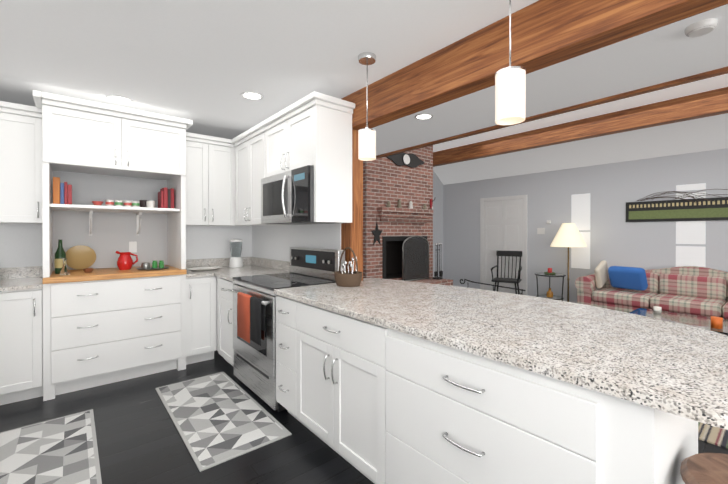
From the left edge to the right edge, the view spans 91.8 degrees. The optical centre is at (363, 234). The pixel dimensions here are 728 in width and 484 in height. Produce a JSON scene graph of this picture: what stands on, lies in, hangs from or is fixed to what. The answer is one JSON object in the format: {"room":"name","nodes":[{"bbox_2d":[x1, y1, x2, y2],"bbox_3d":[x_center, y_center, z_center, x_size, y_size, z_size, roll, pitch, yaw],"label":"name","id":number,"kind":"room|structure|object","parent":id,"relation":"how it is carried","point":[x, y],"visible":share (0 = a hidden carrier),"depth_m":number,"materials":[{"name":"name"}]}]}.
{"room":"kitchen","nodes":[
{"label":"kitchen","id":0,"kind":"room"},
{"bbox_2d":[0,171,251,330],"bbox_3d":[-2.616,0.069,3.659,3.210,2.480,0.150,0,0,-40],"label":"wall","id":1,"kind":"structure","parent":0,"point":[21,245],"depth_m":3.77,"materials":[{"name":"paint"}]},
{"bbox_2d":[0,105,42,223],"bbox_3d":[-3.015,-0.561,3.000,0.457,0.926,0.347,0,0,-40],"label":"upper cabinet","id":2,"kind":"object","parent":1,"relation":"attached to","point":[20,129],"depth_m":2.92,"materials":[{"name":"white wood"}]},
{"bbox_2d":[0,266,42,277],"bbox_3d":[-3.310,0.342,2.971,0.956,0.100,0.020,0,0,-40],"label":"backsplash","id":3,"kind":"structure","parent":1,"relation":"attached to","point":[33,271],"depth_m":3.16,"materials":[{"name":"grey stone"}]},
{"bbox_2d":[186,137,234,225],"bbox_3d":[-1.813,-0.565,3.995,0.595,0.926,0.347,0,0,-40],"label":"upper cabinet","id":4,"kind":"object","parent":1,"relation":"attached to","point":[210,180],"depth_m":3.87,"materials":[{"name":"white wood"}]},
{"bbox_2d":[186,257,249,268],"bbox_3d":[-1.791,0.336,4.231,0.926,0.100,0.020,0,0,-40],"label":"backsplash","id":5,"kind":"structure","parent":1,"relation":"attached to","point":[246,260],"depth_m":4.20,"materials":[{"name":"grey stone"}]},
{"bbox_2d":[252,223,340,261],"bbox_3d":[-1.061,0.067,4.187,0.140,2.480,2.860,0,0,-40],"label":"wall","id":6,"kind":"structure","parent":0,"point":[276,242],"depth_m":3.75,"materials":[{"name":"paint"}]},
{"bbox_2d":[234,123,283,225],"bbox_3d":[-1.075,-0.565,3.815,0.347,0.926,0.912,0,0,-40],"label":"upper cabinet","id":7,"kind":"object","parent":6,"relation":"attached to","point":[251,152],"depth_m":3.67,"materials":[{"name":"white wood"}]},
{"bbox_2d":[250,257,289,272],"bbox_3d":[-1.066,0.337,4.066,0.020,0.100,1.154,0,0,-40],"label":"backsplash","id":8,"kind":"structure","parent":6,"relation":"attached to","point":[269,264],"depth_m":4.04,"materials":[{"name":"grey stone"}]},
{"bbox_2d":[268,99,354,178],"bbox_3d":[-0.526,-0.780,3.152,0.347,0.489,0.928,0,0,-40],"label":"upper cabinet","id":9,"kind":"object","parent":6,"relation":"attached to","point":[314,128],"depth_m":2.83,"materials":[{"name":"white wood"}]},
{"bbox_2d":[261,165,337,224],"bbox_3d":[-0.577,-0.313,3.125,0.461,0.434,0.871,0,0,-40],"label":"microwave","id":10,"kind":"object","parent":9,"relation":"attached to","point":[287,197],"visible":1,"depth_m":2.90,"materials":[{"name":"grey metal"}]},
{"bbox_2d":[0,350,727,483],"bbox_3d":[1.561,1.374,2.541,8.550,0.120,9.150,0,0,-40],"label":"floor","id":11,"kind":"structure","parent":0,"point":[139,439],"depth_m":2.22,"materials":[{"name":"black wood"}]},
{"bbox_2d":[0,290,42,404],"bbox_3d":[-2.872,0.869,2.937,0.327,0.887,0.636,0,0,-40],"label":"base cabinet","id":12,"kind":"object","parent":11,"relation":"on","point":[21,333],"depth_m":2.75,"materials":[{"name":"white wood"}]},
{"bbox_2d":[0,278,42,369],"bbox_3d":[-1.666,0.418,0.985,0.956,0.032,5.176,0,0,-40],"label":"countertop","id":13,"kind":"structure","parent":12,"relation":"on","point":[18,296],"depth_m":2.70,"materials":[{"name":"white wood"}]},
{"bbox_2d":[0,409,101,483],"bbox_3d":[-1.821,1.312,1.940,0.575,0.008,1.340,0,0,-40],"label":"kitchen rug","id":14,"kind":"object","parent":11,"relation":"on","point":[62,450],"visible":1,"depth_m":2.12,"materials":[{"name":"grey fabric"}]},
{"bbox_2d":[33,90,192,400],"bbox_3d":[-2.316,0.103,3.329,1.130,2.415,0.728,0,0,-40],"label":"tall cabinet","id":15,"kind":"object","parent":11,"relation":"on","point":[106,320],"visible":1,"depth_m":3.16,"materials":[{"name":"white wood"}]},
{"bbox_2d":[55,240,65,273],"bbox_3d":[-2.640,0.191,3.069,0.077,0.295,0.077,0,0,-40],"label":"wine bottle","id":16,"kind":"object","parent":15,"relation":"on","point":[60,253],"visible":0.79,"depth_m":3.04,"materials":[{"name":"green glass"}]},
{"bbox_2d":[53,177,71,203],"bbox_3d":[-2.633,-0.369,3.085,0.124,0.235,0.180,0,0,-40],"label":"books","id":17,"kind":"object","parent":15,"relation":"in","point":[62,193],"visible":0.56,"depth_m":3.01,"materials":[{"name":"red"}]},
{"bbox_2d":[60,258,69,274],"bbox_3d":[-2.527,0.269,2.981,0.064,0.140,0.062,0,0,-40],"label":"glass cruet","id":18,"kind":"object","parent":15,"relation":"on","point":[64,270],"visible":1,"depth_m":2.97,"materials":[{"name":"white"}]},
{"bbox_2d":[66,245,95,269],"bbox_3d":[-2.670,0.216,3.325,0.236,0.232,0.059,0,0,-40],"label":"decorative plate","id":19,"kind":"object","parent":15,"relation":"on","point":[80,257],"visible":0.98,"depth_m":3.31,"materials":[{"name":"brown"}]},
{"bbox_2d":[83,268,93,272],"bbox_3d":[-2.462,0.321,3.152,0.080,0.035,0.078,0,0,-40],"label":"bowl","id":20,"kind":"object","parent":15,"relation":"on","point":[87,270],"visible":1,"depth_m":3.13,"materials":[{"name":"brown wood"}]},
{"bbox_2d":[92,200,154,207],"bbox_3d":[-2.293,-0.295,3.352,0.528,0.085,0.152,0,0,-40],"label":"cup","id":21,"kind":"object","parent":15,"relation":"in","point":[145,203],"visible":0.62,"depth_m":3.36,"materials":[{"name":"white ceramic"}]},
{"bbox_2d":[115,251,137,269],"bbox_3d":[-2.284,0.245,3.402,0.184,0.185,0.130,0,0,-40],"label":"pitcher","id":22,"kind":"object","parent":15,"relation":"on","point":[125,261],"visible":1,"depth_m":3.35,"materials":[{"name":"red ceramic"}]},
{"bbox_2d":[136,266,168,269],"bbox_3d":[-2.057,0.330,3.448,0.280,0.014,0.280,0,0,-40],"label":"tray","id":23,"kind":"object","parent":15,"relation":"on","point":[157,268],"visible":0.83,"depth_m":3.41,"materials":[{"name":"grey metal"}]},
{"bbox_2d":[141,262,152,268],"bbox_3d":[-2.116,0.303,3.425,0.080,0.060,0.078,0,0,-40],"label":"cup","id":24,"kind":"object","parent":23,"relation":"on","point":[145,265],"depth_m":3.40,"materials":[{"name":"grey metal"}]},
{"bbox_2d":[153,260,163,267],"bbox_3d":[-2.039,0.295,3.496,0.117,0.075,0.046,0,0,5],"label":"cup","id":25,"kind":"object","parent":23,"relation":"on","point":[161,263],"depth_m":3.48,"materials":[{"name":"green glass"}]},
{"bbox_2d":[158,187,173,207],"bbox_3d":[-2.017,-0.361,3.595,0.116,0.215,0.180,0,0,-40],"label":"books","id":26,"kind":"object","parent":15,"relation":"in","point":[165,197],"visible":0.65,"depth_m":3.53,"materials":[{"name":"red paper"}]},
{"bbox_2d":[186,281,209,364],"bbox_3d":[-1.836,0.865,3.794,0.296,0.887,0.638,0,0,-40],"label":"base cabinet","id":27,"kind":"object","parent":11,"relation":"on","point":[197,296],"depth_m":3.54,"materials":[{"name":"white wood"}]},
{"bbox_2d":[186,265,285,284],"bbox_3d":[-1.422,0.405,3.786,0.926,0.032,1.176,0,0,-40],"label":"countertop","id":28,"kind":"structure","parent":27,"relation":"on","point":[226,273],"depth_m":3.62,"materials":[{"name":"grey stone"}]},
{"bbox_2d":[187,266,222,270],"bbox_3d":[-1.726,0.374,3.833,0.378,0.026,0.238,0,0,-40],"label":"platter","id":29,"kind":"object","parent":28,"relation":"on","point":[205,268],"visible":1,"depth_m":3.82,"materials":[{"name":"white ceramic"}]},
{"bbox_2d":[229,239,242,267],"bbox_3d":[-1.510,0.218,4.167,0.160,0.335,0.160,0,0,-40],"label":"blender","id":30,"kind":"object","parent":28,"relation":"on","point":[236,261],"visible":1,"depth_m":4.11,"materials":[{"name":"white plastic"}]},
{"bbox_2d":[210,281,233,366],"bbox_3d":[-1.134,0.866,3.625,0.691,0.887,0.558,0,0,-40],"label":"base cabinet","id":31,"kind":"object","parent":11,"relation":"on","point":[221,300],"depth_m":3.48,"materials":[{"name":"white wood"}]},
{"bbox_2d":[155,372,291,471],"bbox_3d":[-1.122,1.309,2.656,0.565,0.008,1.350,0,0,-40],"label":"kitchen rug","id":32,"kind":"object","parent":11,"relation":"on","point":[219,418],"visible":0.93,"depth_m":2.49,"materials":[{"name":"grey fabric"}]},
{"bbox_2d":[276,297,293,416],"bbox_3d":[-0.276,0.870,2.621,0.648,0.887,0.359,0,0,-40],"label":"base cabinet","id":33,"kind":"object","parent":11,"relation":"on","point":[284,307],"depth_m":2.43,"materials":[{"name":"white wood"}]},
{"bbox_2d":[228,247,344,411],"bbox_3d":[-0.698,0.709,3.064,0.709,1.165,0.852,0,0,-40],"label":"range","id":34,"kind":"object","parent":11,"relation":"on","point":[254,322],"visible":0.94,"depth_m":2.86,"materials":[{"name":"silver metal"}]},
{"bbox_2d":[294,301,373,482],"bbox_3d":[0.075,0.872,2.197,0.648,0.887,0.860,0,0,-40],"label":"base cabinet","id":35,"kind":"object","parent":11,"relation":"on","point":[334,353],"depth_m":1.96,"materials":[{"name":"white wood"}]},
{"bbox_2d":[341,129,362,280],"bbox_3d":[-0.102,0.214,3.035,0.134,2.195,0.140,0,0,-40],"label":"post","id":36,"kind":"object","parent":11,"relation":"on","point":[352,235],"visible":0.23,"depth_m":2.98,"materials":[{"name":"brown wood"}]},
{"bbox_2d":[460,279,525,294],"bbox_3d":[2.169,1.056,6.078,0.022,0.483,1.227,0,0,-40],"label":"rail","id":37,"kind":"object","parent":11,"relation":"on","point":[522,290],"visible":0.79,"depth_m":6.03,"materials":[{"name":"black metal"}]},
{"bbox_2d":[491,250,521,294],"bbox_3d":[2.734,0.806,6.758,0.534,0.963,0.812,0,0,30],"label":"rocking chair","id":38,"kind":"object","parent":11,"relation":"on","point":[497,279],"visible":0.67,"depth_m":6.90,"materials":[{"name":"black paint"}]},
{"bbox_2d":[374,325,697,483],"bbox_3d":[0.646,0.876,1.508,0.648,0.887,1.050,0,0,-40],"label":"base cabinet","id":39,"kind":"object","parent":11,"relation":"on","point":[384,381],"depth_m":1.23,"materials":[{"name":"white wood"}]},
{"bbox_2d":[274,278,727,429],"bbox_3d":[0.521,0.413,2.036,1.161,0.032,2.394,0,0,-40],"label":"countertop","id":40,"kind":"structure","parent":39,"relation":"on","point":[679,370],"depth_m":1.38,"materials":[{"name":"grey stone"}]},
{"bbox_2d":[334,247,362,286],"bbox_3d":[-0.122,0.244,2.733,0.210,0.296,0.242,0,0,-40],"label":"basket","id":41,"kind":"object","parent":40,"relation":"on","point":[348,278],"visible":1,"depth_m":2.66,"materials":[{"name":"wicker"}]},
{"bbox_2d":[534,273,565,300],"bbox_3d":[3.195,0.990,6.061,0.479,0.619,0.487,0,0,-40],"label":"side table","id":42,"kind":"object","parent":11,"relation":"on","point":[554,297],"visible":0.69,"depth_m":6.01,"materials":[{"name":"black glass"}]},
{"bbox_2d":[546,288,552,296],"bbox_3d":[3.192,0.997,6.064,0.110,0.150,0.110,0,0,-40],"label":"bottle","id":43,"kind":"object","parent":42,"relation":"on","point":[549,293],"visible":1,"depth_m":6.03,"materials":[{"name":"orange glass"}]},
{"bbox_2d":[544,268,555,274],"bbox_3d":[3.192,0.630,6.063,0.178,0.104,0.178,0,0,-40],"label":"candle","id":44,"kind":"object","parent":42,"relation":"on","point":[549,272],"visible":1,"depth_m":6.03,"materials":[{"name":"red wax"}]},
{"bbox_2d":[551,223,586,301],"bbox_3d":[3.512,0.553,6.068,0.560,1.490,0.560,0,0,-40],"label":"floor lamp","id":45,"kind":"object","parent":11,"relation":"on","point":[568,235],"visible":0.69,"depth_m":5.93,"materials":[{"name":"white fabric"}]},
{"bbox_2d":[575,266,727,318],"bbox_3d":[4.387,0.879,4.762,0.880,0.850,2.500,0,0,-40],"label":"plaid sofa","id":46,"kind":"object","parent":11,"relation":"on","point":[697,290],"visible":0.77,"depth_m":4.87,"materials":[{"name":"fabric"}]},
{"bbox_2d":[594,260,608,287],"bbox_3d":[3.630,0.606,5.393,0.446,0.410,0.080,0,0,-40],"label":"sofa pillow","id":47,"kind":"object","parent":46,"relation":"on","point":[601,273],"visible":1,"depth_m":5.30,"materials":[{"name":"beige fabric"}]},
{"bbox_2d":[608,266,647,290],"bbox_3d":[3.862,0.637,5.176,0.220,0.330,0.460,0,0,-32],"label":"sofa pillow","id":48,"kind":"object","parent":46,"relation":"on","point":[633,278],"visible":1,"depth_m":5.11,"materials":[{"name":"blue fabric"}]},
{"bbox_2d":[680,453,727,483],"bbox_3d":[1.050,0.993,0.921,0.336,0.662,0.336,0,0,-40],"label":"bar stool","id":49,"kind":"object","parent":11,"relation":"on","point":[705,468],"visible":1,"depth_m":1.00,"materials":[{"name":"brown wood"}]},
{"bbox_2d":[698,422,727,448],"bbox_3d":[3.673,1.308,2.537,2.700,0.011,3.950,0,0,-40],"label":"braided rug","id":50,"kind":"object","parent":11,"relation":"on","point":[717,436],"depth_m":2.29,"materials":[{"name":"fabric"}]},
{"bbox_2d":[629,308,727,335],"bbox_3d":[3.528,1.082,3.260,0.721,0.432,1.774,0,0,-40],"label":"coffee table","id":51,"kind":"object","parent":50,"relation":"on","point":[701,322],"visible":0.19,"depth_m":3.63,"materials":[{"name":"clear glass"}]},
{"bbox_2d":[653,306,661,312],"bbox_3d":[3.237,0.830,3.893,0.068,0.064,0.070,0,0,-40],"label":"candle","id":52,"kind":"object","parent":51,"relation":"on","point":[657,309],"visible":1,"depth_m":3.87,"materials":[{"name":"white wax"}]},
{"bbox_2d":[711,316,722,328],"bbox_3d":[3.263,0.816,3.266,0.078,0.099,0.080,0,0,-40],"label":"candle","id":53,"kind":"object","parent":51,"relation":"on","point":[716,322],"visible":1,"depth_m":3.24,"materials":[{"name":"orange wax"}]},
{"bbox_2d":[0,0,727,155],"bbox_3d":[0.198,-1.510,1.398,5.010,0.700,9.150,0,0,-40],"label":"ceiling","id":54,"kind":"structure","parent":0,"point":[203,65],"depth_m":2.31,"materials":[{"name":"paint"}]},
{"bbox_2d":[106,95,132,103],"bbox_3d":[-2.105,-1.164,3.044,0.190,0.008,0.190,0,0,-40],"label":"recessed light","id":55,"kind":"object","parent":54,"relation":"in","point":[120,99],"visible":0.98,"depth_m":3.04,"materials":[{"name":"white"}]},
{"bbox_2d":[240,91,263,100],"bbox_3d":[-0.940,-1.163,2.970,0.190,0.008,0.190,0,0,-40],"label":"recessed light","id":56,"kind":"object","parent":54,"relation":"in","point":[251,95],"visible":1,"depth_m":2.96,"materials":[{"name":"white"}]},
{"bbox_2d":[358,52,375,160],"bbox_3d":[0.021,-0.829,2.313,0.120,0.670,0.120,0,0,-40],"label":"pendant light","id":57,"kind":"object","parent":54,"relation":"hanging from","point":[366,143],"visible":1,"depth_m":2.27,"materials":[{"name":"white glass"}]},
{"bbox_2d":[414,113,433,119],"bbox_3d":[0.594,-1.166,3.500,0.190,0.008,0.190,0,0,-40],"label":"recessed light","id":58,"kind":"object","parent":54,"relation":"in","point":[424,116],"visible":1,"depth_m":3.49,"materials":[{"name":"white"}]},
{"bbox_2d":[495,0,525,124],"bbox_3d":[0.645,-0.831,1.558,0.128,0.660,0.128,0,0,-40],"label":"pendant light","id":59,"kind":"object","parent":54,"relation":"hanging from","point":[510,89],"visible":1,"depth_m":1.51,"materials":[{"name":"white glass"}]},
{"bbox_2d":[342,0,727,129],"bbox_3d":[1.716,-1.016,0.833,0.145,0.282,5.840,0,0,-40],"label":"beam","id":60,"kind":"structure","parent":54,"relation":"attached to","point":[545,33],"depth_m":1.84,"materials":[{"name":"brown wood"}]},
{"bbox_2d":[376,66,727,158],"bbox_3d":[2.464,-1.150,2.561,0.062,0.029,7.648,0,0,-40],"label":"trim","id":61,"kind":"structure","parent":54,"relation":"attached to","point":[694,78],"depth_m":3.11,"materials":[{"name":"brown wood"}]},
{"bbox_2d":[685,18,717,37],"bbox_3d":[1.877,-1.144,1.966,0.136,0.038,0.136,0,0,-40],"label":"smoke detector","id":62,"kind":"object","parent":54,"relation":"attached to","point":[701,28],"visible":1,"depth_m":1.94,"materials":[{"name":"white plastic"}]},
{"bbox_2d":[363,161,366,277],"bbox_3d":[-0.321,-0.231,5.959,0.002,3.058,1.068,0,0,-40],"label":"brick wall","id":63,"kind":"structure","parent":0,"point":[364,162],"depth_m":5.55,"materials":[{"name":"red brick"}]},
{"bbox_2d":[367,145,452,285],"bbox_3d":[0.649,-0.231,6.049,1.610,3.058,0.930,0,0,-40],"label":"brick wall","id":64,"kind":"structure","parent":0,"point":[385,179],"depth_m":6.00,"materials":[{"name":"red brick"}]},
{"bbox_2d":[371,223,381,244],"bbox_3d":[0.207,-0.068,5.651,0.243,0.465,0.012,0,0,-40],"label":"star","id":65,"kind":"object","parent":64,"relation":"attached to","point":[376,232],"visible":0.92,"depth_m":5.64,"materials":[{"name":"black metal"}]},
{"bbox_2d":[397,199,401,207],"bbox_3d":[0.591,-0.518,5.890,0.080,0.150,0.076,0,0,-40],"label":"figurine","id":66,"kind":"object","parent":64,"relation":"on","point":[399,205],"depth_m":5.86,"materials":[{"name":"white ceramic"}]},
{"bbox_2d":[386,152,423,167],"bbox_3d":[0.723,-1.287,6.057,0.950,0.246,0.035,0,0,-40],"label":"wall clock","id":67,"kind":"object","parent":64,"relation":"attached to","point":[408,160],"visible":0.98,"depth_m":6.04,"materials":[{"name":"black"}]},
{"bbox_2d":[402,235,431,280],"bbox_3d":[0.916,0.406,6.098,0.684,0.780,0.160,0,0,-40],"label":"fire screen","id":68,"kind":"object","parent":64,"relation":"on","point":[415,257],"visible":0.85,"depth_m":6.10,"materials":[{"name":"grey metal"}]},
{"bbox_2d":[433,243,442,278],"bbox_3d":[1.321,0.476,6.330,0.210,0.638,0.180,0,0,-40],"label":"fireplace tools","id":69,"kind":"object","parent":64,"relation":"on","point":[436,273],"visible":1,"depth_m":6.32,"materials":[{"name":"black metal"}]},
{"bbox_2d":[433,170,442,276],"bbox_3d":[0.025,-0.297,7.038,5.170,3.180,0.150,0,0,-40],"label":"wall","id":70,"kind":"structure","parent":0,"point":[438,211],"depth_m":8.36,"materials":[{"name":"paint"}]},
{"bbox_2d":[433,73,727,184],"bbox_3d":[3.490,-1.438,4.125,3.540,0.870,9.150,0,0,-40],"label":"ceiling","id":71,"kind":"structure","parent":0,"point":[709,133],"depth_m":5.55,"materials":[{"name":"white paint"}]},
{"bbox_2d":[433,87,727,166],"bbox_3d":[4.049,-1.615,4.618,0.150,0.279,8.698,0,0,-40],"label":"ridge beam","id":72,"kind":"structure","parent":71,"relation":"attached to","point":[699,105],"depth_m":5.19,"materials":[{"name":"brown wood"}]},
{"bbox_2d":[443,148,727,301],"bbox_3d":[4.821,0.012,5.104,0.150,2.580,8.950,0,0,-40],"label":"wall","id":73,"kind":"structure","parent":0,"point":[616,238],"depth_m":6.04,"materials":[{"name":"paint"}]},
{"bbox_2d":[480,195,526,294],"bbox_3d":[2.849,0.255,7.302,0.084,2.075,1.030,0,0,-40],"label":"closet door","id":74,"kind":"structure","parent":73,"relation":"in","point":[503,225],"depth_m":7.30,"materials":[{"name":"white wood"}]},
{"bbox_2d":[453,285,576,302],"bbox_3d":[4.678,1.252,5.153,0.014,0.100,8.699,0,0,-40],"label":"baseboard","id":75,"kind":"structure","parent":73,"relation":"attached to","point":[527,295],"depth_m":7.35,"materials":[{"name":"white"}]},
{"bbox_2d":[537,228,544,233],"bbox_3d":[3.373,-0.065,6.729,0.006,0.120,0.140,0,0,-40],"label":"switch plate","id":76,"kind":"object","parent":73,"relation":"attached to","point":[540,230],"visible":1,"depth_m":6.72,"materials":[{"name":"white plastic"}]},
{"bbox_2d":[571,183,705,268],"bbox_3d":[4.268,-0.065,5.652,0.001,1.330,1.750,0,0,-40],"label":"window","id":77,"kind":"structure","parent":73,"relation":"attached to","point":[690,244],"depth_m":5.19,"materials":[{"name":"white glass"}]},
{"bbox_2d":[626,189,727,221],"bbox_3d":[4.743,-0.421,5.035,0.053,0.448,1.673,0,0,-40],"label":"picture","id":78,"kind":"object","parent":73,"relation":"attached to","point":[700,209],"visible":0.96,"depth_m":5.18,"materials":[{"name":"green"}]}
]}

